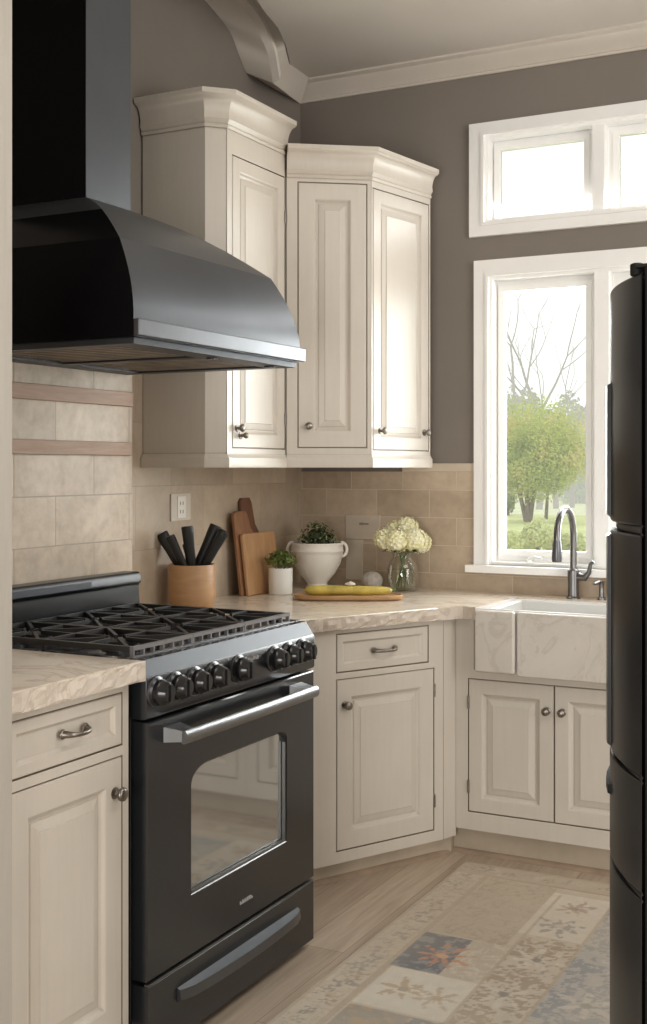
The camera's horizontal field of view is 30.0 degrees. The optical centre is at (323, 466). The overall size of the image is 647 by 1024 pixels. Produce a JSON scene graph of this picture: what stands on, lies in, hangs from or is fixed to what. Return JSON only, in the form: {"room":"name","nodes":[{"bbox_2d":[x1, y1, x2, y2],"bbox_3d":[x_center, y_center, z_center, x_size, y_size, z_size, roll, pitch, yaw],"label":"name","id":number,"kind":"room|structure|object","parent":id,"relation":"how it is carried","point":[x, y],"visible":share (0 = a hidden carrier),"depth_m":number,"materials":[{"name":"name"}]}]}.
{"room":"kitchen","nodes":[
{"label":"kitchen","id":0,"kind":"room"},
{"bbox_2d":[131,0,299,214],"bbox_3d":[-1.702,-0.413,2.211,0.100,3.600,6.750,0,0,28],"label":"wall","id":1,"kind":"structure","parent":0,"point":[176,44],"depth_m":4.37,"materials":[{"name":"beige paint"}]},
{"bbox_2d":[12,362,131,584],"bbox_3d":[-1.013,0.387,3.295,0.120,1.400,1.470,0,0,28],"label":"backsplash","id":2,"kind":"structure","parent":1,"relation":"attached to","point":[72,514],"depth_m":3.64,"materials":[{"name":"tile"}]},
{"bbox_2d":[12,439,131,455],"bbox_3d":[-0.893,-0.058,3.381,0.013,0.042,1.172,0,0,28],"label":"trim","id":3,"kind":"structure","parent":1,"relation":"attached to","point":[19,446],"depth_m":3.62,"materials":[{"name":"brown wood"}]},
{"bbox_2d":[12,382,132,406],"bbox_3d":[-0.892,-0.218,3.383,0.013,0.046,1.178,0,0,28],"label":"trim","id":4,"kind":"structure","parent":1,"relation":"attached to","point":[20,390],"depth_m":3.62,"materials":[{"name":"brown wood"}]},
{"bbox_2d":[12,0,305,374],"bbox_3d":[-0.585,-1.187,3.420,0.763,1.792,0.839,0,0,28],"label":"range hood","id":5,"kind":"object","parent":1,"relation":"attached to","point":[99,284],"visible":0.98,"depth_m":3.34,"materials":[{"name":"black metal"}]},
{"bbox_2d":[134,86,296,467],"bbox_3d":[-0.372,-0.628,4.253,0.358,1.261,0.502,0,0,28],"label":"upper cabinet","id":6,"kind":"object","parent":1,"relation":"attached to","point":[214,157],"visible":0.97,"depth_m":4.11,"materials":[{"name":"beige paint"}]},
{"bbox_2d":[132,374,301,608],"bbox_3d":[-0.410,0.227,4.577,0.006,1.120,1.360,0,0,28],"label":"backsplash","id":7,"kind":"structure","parent":1,"relation":"attached to","point":[274,494],"depth_m":4.48,"materials":[{"name":"tile"}]},
{"bbox_2d":[170,493,190,520],"bbox_3d":[-0.515,0.145,4.358,0.009,0.098,0.125,0,0,28],"label":"wall outlet","id":8,"kind":"object","parent":7,"relation":"attached to","point":[180,504],"visible":1,"depth_m":4.35,"materials":[{"name":"beige plastic"}]},
{"bbox_2d":[205,0,308,103],"bbox_3d":[-1.486,-1.784,2.098,0.387,0.557,6.750,0,0,28],"label":"trim","id":9,"kind":"structure","parent":1,"relation":"attached to","point":[260,45],"depth_m":4.68,"materials":[{"name":"beige paint"}]},
{"bbox_2d":[285,143,438,467],"bbox_3d":[0.037,-0.586,4.691,0.680,1.175,0.725,0,0,28],"label":"upper cabinet","id":10,"kind":"object","parent":1,"relation":"attached to","point":[357,226],"visible":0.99,"depth_m":4.45,"materials":[{"name":"beige paint"}]},
{"bbox_2d":[198,852,609,1023],"bbox_3d":[0.418,1.437,1.107,4.880,0.100,6.750,0,0,28],"label":"floor","id":11,"kind":"structure","parent":0,"point":[347,914],"depth_m":3.69,"materials":[{"name":"brown wood"}]},
{"bbox_2d":[0,0,11,1023],"bbox_3d":[-1.082,-0.088,2.196,0.753,2.950,0.655,0,0,28],"label":"pantry cabinet","id":12,"kind":"object","parent":11,"relation":"on","point":[5,5],"visible":1,"depth_m":2.30,"materials":[{"name":"beige wood"}]},
{"bbox_2d":[12,685,127,1023],"bbox_3d":[-0.831,0.938,2.699,0.700,0.898,0.451,0,0,28],"label":"base cabinet","id":13,"kind":"object","parent":11,"relation":"on","point":[70,758],"visible":0.95,"depth_m":2.57,"materials":[{"name":"beige paint"}]},
{"bbox_2d":[12,649,145,715],"bbox_3d":[-0.837,0.465,2.710,0.732,0.046,0.465,0,0,28],"label":"countertop","id":14,"kind":"structure","parent":13,"relation":"on","point":[40,679],"depth_m":2.61,"materials":[{"name":"beige stone"}]},
{"bbox_2d":[12,571,318,1023],"bbox_3d":[-0.493,0.857,3.271,0.756,1.060,0.823,0,0,28],"label":"gas range","id":15,"kind":"object","parent":11,"relation":"on","point":[220,722],"visible":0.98,"depth_m":3.08,"materials":[{"name":"black metal"}]},
{"bbox_2d":[12,614,299,659],"bbox_3d":[-0.527,0.458,3.288,0.608,0.026,0.823,0,0,27],"label":"cooktop","id":16,"kind":"object","parent":15,"relation":"in","point":[232,633],"depth_m":3.06,"materials":[{"name":"black metal"}]},
{"bbox_2d":[307,619,455,880],"bbox_3d":[-0.030,0.964,4.317,0.893,0.846,1.439,0,0,28],"label":"base cabinet","id":17,"kind":"object","parent":11,"relation":"on","point":[384,708],"visible":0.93,"depth_m":4.12,"materials":[{"name":"beige paint"}]},
{"bbox_2d":[148,582,605,632],"bbox_3d":[0.795,0.516,3.890,2.762,0.045,1.447,0,0,28],"label":"countertop","id":18,"kind":"structure","parent":17,"relation":"on","point":[421,604],"depth_m":4.27,"materials":[{"name":"beige stone"}]},
{"bbox_2d":[168,563,215,607],"bbox_3d":[-0.462,0.417,4.237,0.166,0.153,0.166,0,0,28],"label":"utensil crock","id":19,"kind":"object","parent":18,"relation":"on","point":[195,586],"visible":0.77,"depth_m":4.17,"materials":[{"name":"brown wood"}]},
{"bbox_2d":[157,531,178,565],"bbox_3d":[-0.530,0.308,4.247,0.115,0.170,0.031,0,0,0],"label":"kitchen knife","id":20,"kind":"object","parent":19,"relation":"in","point":[161,537],"visible":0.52,"depth_m":4.23,"materials":[{"name":"black plastic"}]},
{"bbox_2d":[166,534,187,565],"bbox_3d":[-0.504,0.314,4.201,0.091,0.161,0.025,0,0,-19],"label":"kitchen knife","id":21,"kind":"object","parent":19,"relation":"in","point":[171,540],"visible":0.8,"depth_m":4.19,"materials":[{"name":"black plastic"}]},
{"bbox_2d":[181,526,195,565],"bbox_3d":[-0.470,0.302,4.210,0.052,0.194,0.032,0,0,-19],"label":"kitchen knife","id":22,"kind":"object","parent":19,"relation":"in","point":[187,531],"visible":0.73,"depth_m":4.20,"materials":[{"name":"black plastic"}]},
{"bbox_2d":[196,523,221,565],"bbox_3d":[-0.412,0.298,4.257,0.105,0.199,0.031,0,0,0],"label":"kitchen knife","id":23,"kind":"object","parent":19,"relation":"in","point":[212,530],"visible":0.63,"depth_m":4.24,"materials":[{"name":"black plastic"}]},
{"bbox_2d":[200,528,228,565],"bbox_3d":[-0.389,0.304,4.221,0.116,0.180,0.028,0,0,12],"label":"kitchen knife","id":24,"kind":"object","parent":19,"relation":"in","point":[221,535],"visible":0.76,"depth_m":4.21,"materials":[{"name":"black plastic"}]},
{"bbox_2d":[231,511,253,595],"bbox_3d":[-0.294,0.332,4.685,0.053,0.324,0.170,0,0,28],"label":"cutting board","id":25,"kind":"object","parent":18,"relation":"on","point":[240,521],"visible":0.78,"depth_m":4.62,"materials":[{"name":"brown wood"}]},
{"bbox_2d":[238,498,258,532],"bbox_3d":[-0.292,0.307,4.735,0.059,0.373,0.170,0,0,28],"label":"cutting board","id":26,"kind":"object","parent":18,"relation":"on","point":[244,504],"visible":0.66,"depth_m":4.75,"materials":[{"name":"brown wood"}]},
{"bbox_2d":[240,531,276,595],"bbox_3d":[-0.247,0.375,4.723,0.042,0.237,0.250,0,0,28],"label":"cutting board","id":27,"kind":"object","parent":18,"relation":"on","point":[255,547],"visible":0.84,"depth_m":4.68,"materials":[{"name":"brown wood"}]},
{"bbox_2d":[264,549,297,594],"bbox_3d":[-0.163,0.407,4.690,0.124,0.174,0.131,0,0,-15],"label":"potted herb","id":28,"kind":"object","parent":18,"relation":"on","point":[280,578],"visible":1,"depth_m":4.66,"materials":[{"name":"white"}]},
{"bbox_2d":[268,567,292,594],"bbox_3d":[-0.167,0.443,4.692,0.094,0.102,0.094,0,0,27],"label":"pot","id":29,"kind":"object","parent":28,"relation":"attached to","point":[280,578],"depth_m":4.65,"materials":[{"name":"white ceramic"}]},
{"bbox_2d":[286,520,348,587],"bbox_3d":[-0.026,0.356,4.920,0.229,0.276,0.220,0,0,28],"label":"urn planter","id":30,"kind":"object","parent":18,"relation":"on","point":[318,558],"visible":0.96,"depth_m":4.86,"materials":[{"name":"white ceramic"}]},
{"bbox_2d":[290,541,343,587],"bbox_3d":[-0.026,0.401,4.920,0.220,0.187,0.220,0,0,27],"label":"bowl","id":31,"kind":"object","parent":30,"relation":"attached to","point":[318,561],"depth_m":4.85,"materials":[{"name":"white ceramic"}]},
{"bbox_2d":[294,592,402,600],"bbox_3d":[0.094,0.484,4.500,0.408,0.020,0.144,0,0,1],"label":"serving board","id":32,"kind":"object","parent":18,"relation":"on","point":[304,596],"visible":0.82,"depth_m":4.44,"materials":[{"name":"brown wood"}]},
{"bbox_2d":[304,585,352,594],"bbox_3d":[0.038,0.459,4.487,0.221,0.036,0.038,0,0,0],"label":"squash","id":33,"kind":"object","parent":32,"relation":"on","point":[314,589],"visible":1,"depth_m":4.47,"materials":[{"name":"yellow food"}]},
{"bbox_2d":[345,581,355,585],"bbox_3d":[0.100,0.435,4.506,0.044,0.017,0.043,0,0,28],"label":"garlic bulb","id":34,"kind":"object","parent":33,"relation":"on","point":[349,583],"visible":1,"depth_m":4.49,"materials":[{"name":"beige food"}]},
{"bbox_2d":[352,586,395,594],"bbox_3d":[0.181,0.460,4.482,0.176,0.035,0.037,0,0,-1],"label":"squash","id":35,"kind":"object","parent":32,"relation":"on","point":[357,590],"visible":1,"depth_m":4.47,"materials":[{"name":"yellow food"}]},
{"bbox_2d":[361,571,382,585],"bbox_3d":[0.196,0.457,4.842,0.089,0.074,0.089,0,0,28],"label":"stone ornament","id":36,"kind":"object","parent":18,"relation":"on","point":[371,578],"visible":0.77,"depth_m":4.81,"materials":[{"name":"beige stone"}]},
{"bbox_2d":[387,552,417,591],"bbox_3d":[0.316,0.417,4.819,0.125,0.154,0.125,0,0,28],"label":"glass vase","id":37,"kind":"object","parent":18,"relation":"on","point":[415,568],"visible":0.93,"depth_m":4.79,"materials":[{"name":"glass"}]},
{"bbox_2d":[373,527,408,586],"bbox_3d":[0.261,0.359,4.805,0.130,0.238,0.107,0,0,28],"label":"hydrangea","id":38,"kind":"object","parent":37,"relation":"in","point":[379,537],"visible":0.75,"depth_m":4.79,"materials":[{"name":"beige plant"}]},
{"bbox_2d":[385,520,405,586],"bbox_3d":[0.289,0.346,4.854,0.095,0.265,0.094,0,0,7],"label":"hydrangea","id":39,"kind":"object","parent":37,"relation":"in","point":[392,524],"visible":0.33,"depth_m":4.83,"materials":[{"name":"beige plant"}]},
{"bbox_2d":[384,528,407,579],"bbox_3d":[0.288,0.360,4.781,0.104,0.237,0.101,0,0,-1],"label":"hydrangea","id":40,"kind":"object","parent":37,"relation":"in","point":[396,542],"visible":0.99,"depth_m":4.75,"materials":[{"name":"beige plant"}]},
{"bbox_2d":[394,516,418,586],"bbox_3d":[0.332,0.338,4.833,0.104,0.281,0.108,0,0,28],"label":"hydrangea","id":41,"kind":"object","parent":37,"relation":"in","point":[407,523],"visible":0.62,"depth_m":4.81,"materials":[{"name":"beige plant"}]},
{"bbox_2d":[398,527,426,586],"bbox_3d":[0.354,0.359,4.783,0.113,0.240,0.098,0,0,0],"label":"hydrangea","id":42,"kind":"object","parent":37,"relation":"in","point":[415,540],"visible":0.96,"depth_m":4.75,"materials":[{"name":"beige plant"}]},
{"bbox_2d":[395,533,431,586],"bbox_3d":[0.369,0.368,4.814,0.140,0.222,0.089,0,0,-30],"label":"hydrangea","id":43,"kind":"object","parent":37,"relation":"in","point":[422,548],"visible":0.48,"depth_m":4.81,"materials":[{"name":"beige plant"}]},
{"bbox_2d":[475,598,605,683],"bbox_3d":[0.867,0.610,4.266,0.562,0.226,0.398,0,0,28],"label":"farmhouse sink","id":44,"kind":"object","parent":18,"relation":"in","point":[530,638],"visible":0.78,"depth_m":4.13,"materials":[{"name":"white"}]},
{"bbox_2d":[552,506,594,598],"bbox_3d":[0.923,0.319,4.442,0.113,0.350,0.246,0,0,28],"label":"kitchen faucet","id":45,"kind":"object","parent":18,"relation":"on","point":[573,574],"visible":1,"depth_m":4.52,"materials":[{"name":"grey metal"}]},
{"bbox_2d":[593,580,605,599],"bbox_3d":[1.024,0.456,4.475,0.033,0.076,0.070,0,0,39],"label":"soap dispenser","id":46,"kind":"object","parent":18,"relation":"on","point":[601,583],"visible":0.98,"depth_m":4.48,"materials":[{"name":"grey metal"}]},
{"bbox_2d":[313,846,609,887],"bbox_3d":[0.913,1.379,3.960,2.544,0.017,0.714,0,0,6],"label":"baseboard","id":47,"kind":"structure","parent":17,"relation":"attached to","point":[357,873],"depth_m":4.18,"materials":[{"name":"beige wood"}]},
{"bbox_2d":[266,861,609,1023],"bbox_3d":[0.332,1.383,2.947,0.892,0.006,2.435,0,0,28],"label":"area rug","id":48,"kind":"object","parent":11,"relation":"on","point":[488,944],"visible":0.84,"depth_m":3.37,"materials":[{"name":"beige fabric"}]},
{"bbox_2d":[454,619,609,869],"bbox_3d":[0.890,0.964,4.357,0.745,0.846,0.518,0,0,28],"label":"base cabinet","id":49,"kind":"object","parent":11,"relation":"on","point":[533,754],"visible":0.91,"depth_m":4.20,"materials":[{"name":"beige paint"}]},
{"bbox_2d":[606,263,646,1023],"bbox_3d":[0.995,0.520,2.264,0.866,1.734,0.865,0,0,28],"label":"refrigerator","id":50,"kind":"object","parent":11,"relation":"on","point":[626,393],"visible":1,"depth_m":2.08,"materials":[{"name":"black metal"}]},
{"bbox_2d":[257,0,646,77],"bbox_3d":[0.441,-1.658,1.095,4.830,0.050,6.750,0,0,28],"label":"ceiling","id":51,"kind":"structure","parent":0,"point":[320,37],"depth_m":4.45,"materials":[{"name":"paint"}]},
{"bbox_2d":[300,49,646,471],"bbox_3d":[2.009,-0.413,4.163,4.880,3.600,0.140,0,0,28],"label":"wall","id":52,"kind":"structure","parent":0,"point":[427,124],"depth_m":4.85,"materials":[{"name":"grey paint"}]},
{"bbox_2d":[402,463,473,471],"bbox_3d":[0.464,0.002,4.882,0.314,0.034,0.011,0,0,28],"label":"trim","id":53,"kind":"structure","parent":52,"relation":"attached to","point":[436,467],"depth_m":4.86,"materials":[{"name":"stone"}]},
{"bbox_2d":[301,471,605,597],"bbox_3d":[1.135,0.403,4.534,2.774,0.768,0.008,0,0,28],"label":"backsplash","id":54,"kind":"structure","parent":52,"relation":"attached to","point":[441,503],"depth_m":4.91,"materials":[{"name":"tile"}]},
{"bbox_2d":[346,515,379,579],"bbox_3d":[0.166,0.336,5.031,0.152,0.271,0.006,0,0,28],"label":"wall outlet","id":55,"kind":"object","parent":54,"relation":"attached to","point":[357,526],"visible":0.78,"depth_m":5.04,"materials":[{"name":"plastic"}]},
{"bbox_2d":[301,21,646,103],"bbox_3d":[1.999,-1.596,4.035,4.780,0.074,0.095,0,0,28],"label":"trim","id":56,"kind":"structure","parent":52,"relation":"attached to","point":[630,37],"depth_m":4.75,"materials":[{"name":"beige paint"}]},
{"bbox_2d":[465,247,646,577],"bbox_3d":[1.211,-0.202,4.541,1.365,1.234,0.205,0,0,28],"label":"window","id":57,"kind":"structure","parent":52,"relation":"in","point":[601,271],"depth_m":4.73,"materials":[{"name":"white paint"}]},
{"bbox_2d":[469,100,646,237],"bbox_3d":[1.211,-1.139,4.561,1.344,0.449,0.170,0,0,28],"label":"window","id":58,"kind":"structure","parent":52,"relation":"in","point":[601,129],"depth_m":4.65,"materials":[{"name":"white paint"}]},
{"label":"outside","id":59,"kind":"structure","parent":0,"visible":0},
{"bbox_2d":[507,489,585,549],"bbox_3d":[17.623,1.787,55.510,160.000,0.200,105.250,0,0,28],"label":"lawn","id":60,"kind":"structure","parent":59,"point":[515,521],"depth_m":40.29,"materials":[{"name":"green plant"}]},
{"bbox_2d":[507,492,517,515],"bbox_3d":[6.419,1.278,41.996,0.688,0.858,0.677,0,0,28],"label":"shrub","id":61,"kind":"object","parent":60,"relation":"on","point":[510,504],"visible":0.52,"depth_m":41.86,"materials":[{"name":"green plant"}]},
{"bbox_2d":[507,530,523,549],"bbox_3d":[3.043,1.387,20.449,0.717,0.641,0.458,0,0,-5],"label":"shrub","id":62,"kind":"object","parent":60,"relation":"on","point":[509,540],"visible":0.1,"depth_m":20.35,"materials":[{"name":"green plant"}]},
{"bbox_2d":[507,530,534,549],"bbox_3d":[3.490,1.414,21.519,0.770,0.586,0.691,0,0,28],"label":"shrub","id":63,"kind":"object","parent":60,"relation":"on","point":[516,531],"visible":0.13,"depth_m":21.49,"materials":[{"name":"green plant"}]},
{"bbox_2d":[507,384,541,492],"bbox_3d":[12.313,-1.518,75.911,3.037,7.441,3.257,0,0,-24],"label":"clump","id":64,"kind":"object","parent":60,"relation":"on","point":[518,397],"visible":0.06,"depth_m":75.45,"materials":[{"name":"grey plant"}]},
{"bbox_2d":[507,295,558,508],"bbox_3d":[7.639,-2.686,47.718,3.483,8.754,8.016,0,0,42],"label":"bare tree","id":65,"kind":"object","parent":60,"relation":"on","point":[556,499],"visible":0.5,"depth_m":48.23,"materials":[{"name":"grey plant"}]},
{"bbox_2d":[515,517,553,549],"bbox_3d":[3.690,1.288,21.023,0.663,0.838,0.733,0,0,28],"label":"shrub","id":66,"kind":"object","parent":60,"relation":"on","point":[535,535],"visible":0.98,"depth_m":20.81,"materials":[{"name":"green plant"}]},
{"bbox_2d":[507,290,571,492],"bbox_3d":[8.390,-3.379,48.435,4.851,10.198,6.023,0,0,28],"label":"bare tree","id":67,"kind":"object","parent":60,"relation":"on","point":[532,343],"visible":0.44,"depth_m":46.96,"materials":[{"name":"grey plant"}]},
{"bbox_2d":[507,392,585,521],"bbox_3d":[6.379,-0.261,37.039,3.802,4.031,3.500,0,0,-3],"label":"ornamental tree","id":68,"kind":"object","parent":60,"relation":"on","point":[546,453],"visible":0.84,"depth_m":36.11,"materials":[{"name":"green plant"}]},
{"bbox_2d":[507,287,585,508],"bbox_3d":[8.446,-3.565,48.531,6.868,10.539,2.794,0,0,-13],"label":"bare tree","id":69,"kind":"object","parent":60,"relation":"on","point":[539,505],"visible":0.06,"depth_m":48.20,"materials":[{"name":"grey plant"}]},
{"bbox_2d":[544,481,549,518],"bbox_3d":[7.273,0.474,39.028,1.199,2.432,0.826,0,0,-24],"label":"young tree","id":70,"kind":"object","parent":60,"relation":"on","point":[546,501],"visible":0.02,"depth_m":38.94,"materials":[{"name":"grey plant"}]},
{"bbox_2d":[542,525,562,550],"bbox_3d":[4.224,1.377,22.005,0.656,0.686,0.684,0,0,0],"label":"shrub","id":71,"kind":"object","parent":60,"relation":"on","point":[548,547],"visible":0.12,"depth_m":21.93,"materials":[{"name":"green plant"}]},
{"bbox_2d":[544,300,585,507],"bbox_3d":[10.885,-2.668,49.916,2.575,8.718,5.204,0,0,-14],"label":"bare tree","id":72,"kind":"object","parent":60,"relation":"on","point":[571,489],"visible":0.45,"depth_m":50.00,"materials":[{"name":"grey plant"}]},
{"bbox_2d":[551,389,585,484],"bbox_3d":[15.527,-1.589,74.900,2.962,6.593,2.731,0,0,2],"label":"clump","id":73,"kind":"object","parent":60,"relation":"on","point":[575,408],"visible":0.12,"depth_m":74.68,"materials":[{"name":"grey plant"}]},
{"bbox_2d":[558,423,585,503],"bbox_3d":[12.021,-0.058,56.017,2.431,4.142,3.033,0,0,28],"label":"shrub","id":74,"kind":"object","parent":60,"relation":"on","point":[579,488],"visible":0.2,"depth_m":55.43,"materials":[{"name":"green plant"}]},
{"bbox_2d":[560,532,585,551],"bbox_3d":[4.367,1.401,20.958,0.646,0.611,0.510,0,0,28],"label":"shrub","id":75,"kind":"object","parent":60,"relation":"on","point":[565,538],"visible":0.45,"depth_m":20.89,"materials":[{"name":"green plant"}]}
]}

